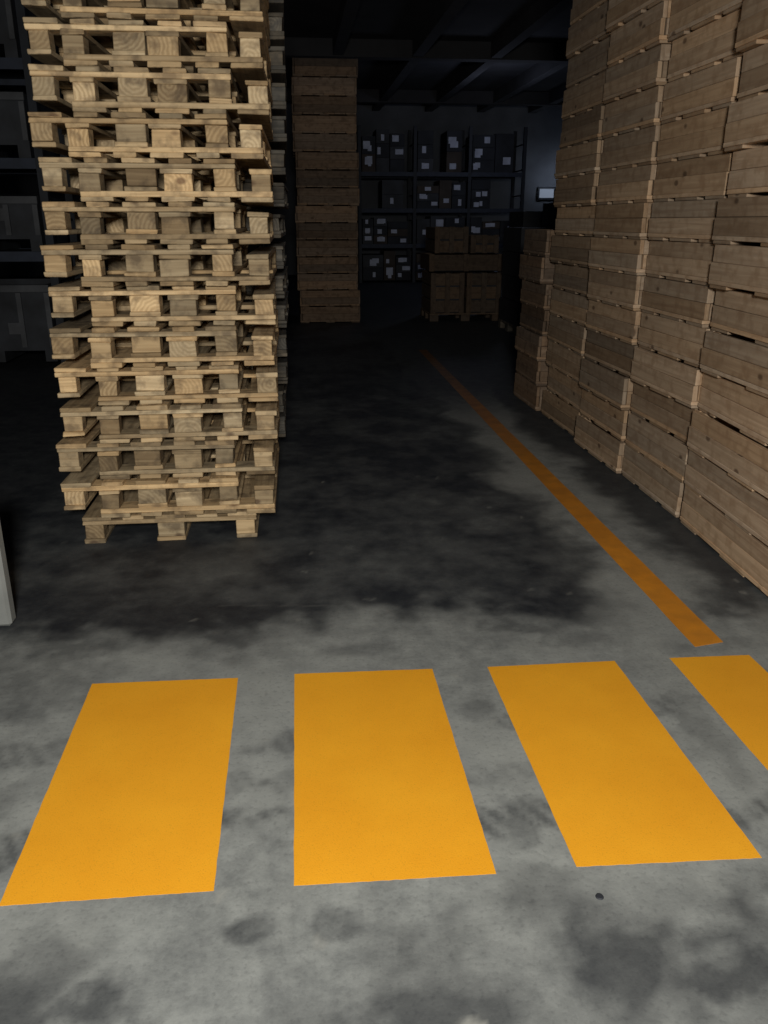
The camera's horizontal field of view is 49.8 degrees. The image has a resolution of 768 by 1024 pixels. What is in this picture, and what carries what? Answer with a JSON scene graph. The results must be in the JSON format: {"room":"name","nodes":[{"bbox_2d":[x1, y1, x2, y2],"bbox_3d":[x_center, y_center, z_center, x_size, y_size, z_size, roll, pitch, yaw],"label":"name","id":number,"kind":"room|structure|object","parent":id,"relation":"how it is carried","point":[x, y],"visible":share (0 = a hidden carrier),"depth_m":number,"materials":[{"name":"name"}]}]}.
{"room":"warehouse","nodes":[
{"label":"warehouse","id":0,"kind":"room"},
{"bbox_2d":[0,102,561,276],"bbox_3d":[-2.238,-9.291,23.878,21.000,4.700,0.200,-2,19,-6],"label":"wall","id":1,"kind":"structure","parent":0,"point":[544,126],"depth_m":23.80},
{"bbox_2d":[537,187,555,199],"bbox_3d":[5.060,-9.433,24.509,1.050,0.350,0.065,-2,19,-6],"label":"window","id":2,"kind":"structure","parent":1,"relation":"in","point":[543,193],"depth_m":24.48,"materials":[{"name":"white glass"}]},
{"bbox_2d":[58,0,572,91],"bbox_3d":[-0.599,-6.526,8.619,21.400,0.200,31.000,-2,19,-6],"label":"ceiling","id":3,"kind":"structure","parent":0,"point":[478,20],"depth_m":14.74,"materials":[{"name":"concrete"}]},
{"bbox_2d":[0,0,572,112],"bbox_3d":[-0.599,-6.290,8.702,21.000,0.299,30.600,-2,19,-6],"label":"ceiling beams","id":4,"kind":"structure","parent":3,"relation":"attached to","point":[508,46],"depth_m":15.68,"materials":[{"name":"metal"}]},
{"bbox_2d":[0,275,767,1023],"bbox_3d":[-0.626,-2.080,10.444,21.000,0.001,31.100,-2,19,-6],"label":"floor","id":5,"kind":"structure","parent":0,"point":[404,532],"depth_m":3.03,"materials":[{"name":"concrete"}]},
{"bbox_2d":[0,523,15,625],"bbox_3d":[-1.666,0.189,3.166,0.410,0.545,0.070,-2,19,-6],"label":"block","id":6,"kind":"object","parent":5,"relation":"on","point":[7,611],"visible":1,"depth_m":3.21,"materials":[{"name":"grey concrete"}]},
{"bbox_2d":[0,0,86,362],"bbox_3d":[-5.582,-3.635,8.685,4.180,4.100,1.120,-2,19,-6],"label":"storage rack","id":7,"kind":"object","parent":5,"relation":"on","point":[26,305],"visible":0.56,"depth_m":8.62,"materials":[{"name":"metal"}]},
{"bbox_2d":[0,678,237,905],"bbox_3d":[-0.703,0.744,2.404,0.497,0.001,0.990,-2,19,-6],"label":"crosswalk stripe","id":8,"kind":"object","parent":5,"relation":"on","point":[132,805],"visible":1,"depth_m":2.28,"materials":[{"name":"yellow paint"}]},
{"bbox_2d":[21,0,279,543],"bbox_3d":[-1.093,-1.424,4.287,1.085,2.848,1.402,-2,19,-6],"label":"pallet stack","id":9,"kind":"object","parent":5,"relation":"on","point":[157,417],"visible":1,"depth_m":3.82,"materials":[{"name":"brown wood"}]},
{"bbox_2d":[207,0,288,436],"bbox_3d":[-1.183,-1.883,5.593,1.122,2.849,1.294,-2,19,-6],"label":"pallet stack","id":10,"kind":"object","parent":5,"relation":"on","point":[278,145],"visible":0.09,"depth_m":5.03,"materials":[{"name":"brown wood"}]},
{"bbox_2d":[291,58,359,322],"bbox_3d":[-0.913,-4.886,12.891,0.977,3.674,1.247,-2,19,-6],"label":"wooden crates","id":11,"kind":"object","parent":5,"relation":"on","point":[323,90],"visible":1,"depth_m":12.31,"materials":[{"name":"brown wood"}]},
{"bbox_2d":[294,669,495,885],"bbox_3d":[-0.022,0.725,2.461,0.493,0.001,1.000,-2,19,-6],"label":"crosswalk stripe","id":12,"kind":"object","parent":5,"relation":"on","point":[382,791],"visible":1,"depth_m":2.33,"materials":[{"name":"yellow paint"}]},
{"bbox_2d":[356,125,527,282],"bbox_3d":[1.403,-7.898,21.422,4.230,3.700,1.100,-2,19,-6],"label":"storage rack","id":13,"kind":"object","parent":5,"relation":"on","point":[381,155],"visible":0.73,"depth_m":20.89,"materials":[{"name":"metal"}]},
{"bbox_2d":[420,227,502,321],"bbox_3d":[1.227,-3.865,13.384,1.162,1.420,1.002,-2,19,-6],"label":"load","id":14,"kind":"object","parent":5,"relation":"on","point":[460,280],"visible":0.98,"depth_m":12.97,"materials":[{"name":"cardboard"},{"name":"wood"}]},
{"bbox_2d":[498,203,557,335],"bbox_3d":[2.313,-3.455,11.734,1.100,1.739,1.000,-2,19,-6],"label":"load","id":15,"kind":"object","parent":5,"relation":"on","point":[510,306],"visible":0.27,"depth_m":11.62,"materials":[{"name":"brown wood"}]},
{"bbox_2d":[509,189,555,226],"bbox_3d":[2.878,-4.650,14.683,1.200,2.039,1.000,-2,19,-6],"label":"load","id":16,"kind":"object","parent":5,"relation":"on","point":[522,218],"visible":0.06,"depth_m":14.06,"materials":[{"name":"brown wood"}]},
{"bbox_2d":[513,229,555,410],"bbox_3d":[1.803,-1.663,7.096,1.190,1.434,0.745,-2,19,-6],"label":"wooden crates","id":17,"kind":"object","parent":5,"relation":"on","point":[536,271],"visible":0.3,"depth_m":6.91,"materials":[{"name":"brown wood"}]},
{"bbox_2d":[419,350,722,646],"bbox_3d":[0.846,-0.751,6.660,0.123,0.001,7.592,-2,19,-5],"label":"floor line","id":18,"kind":"object","parent":5,"relation":"on","point":[698,633],"depth_m":4.17,"materials":[{"name":"orange paint"}]},
{"bbox_2d":[541,0,610,436],"bbox_3d":[1.927,-2.579,5.835,1.208,3.999,0.917,-2,19,-6],"label":"wooden crates","id":19,"kind":"object","parent":5,"relation":"on","point":[578,169],"visible":0.28,"depth_m":5.89,"materials":[{"name":"brown wood"}]},
{"bbox_2d":[595,893,603,899],"bbox_3d":[0.507,0.904,1.947,0.020,0.003,0.020,-2,19,-6],"label":"cap","id":20,"kind":"object","parent":5,"relation":"on","point":[599,896],"visible":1,"depth_m":1.95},
{"bbox_2d":[574,0,672,472],"bbox_3d":[1.999,-2.191,5.032,1.201,3.799,0.850,-2,19,-6],"label":"wooden crates","id":21,"kind":"object","parent":5,"relation":"on","point":[639,51],"visible":0.41,"depth_m":5.04,"materials":[{"name":"brown wood"}]},
{"bbox_2d":[488,661,761,866],"bbox_3d":[0.656,0.708,2.509,0.473,0.001,0.994,-2,19,-6],"label":"crosswalk stripe","id":22,"kind":"object","parent":5,"relation":"on","point":[618,789],"visible":1,"depth_m":2.39,"materials":[{"name":"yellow paint"}]},
{"bbox_2d":[621,0,760,517],"bbox_3d":[2.107,-1.815,4.264,1.200,3.599,0.848,-2,19,-6],"label":"wooden crates","id":23,"kind":"object","parent":5,"relation":"on","point":[705,67],"visible":0.48,"depth_m":4.31,"materials":[{"name":"brown wood"}]},
{"bbox_2d":[670,655,767,769],"bbox_3d":[1.241,0.688,2.565,0.305,0.001,0.985,-2,19,-6],"label":"crosswalk stripe","id":24,"kind":"object","parent":5,"relation":"on","point":[735,686],"visible":1,"depth_m":2.80,"materials":[{"name":"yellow paint"}]},
{"bbox_2d":[680,0,767,595],"bbox_3d":[2.067,-1.359,3.267,1.012,3.398,1.248,-1,19,-2],"label":"wooden crates","id":25,"kind":"object","parent":5,"relation":"on","point":[725,502],"visible":1,"depth_m":3.67,"materials":[{"name":"brown wood"}]}
]}

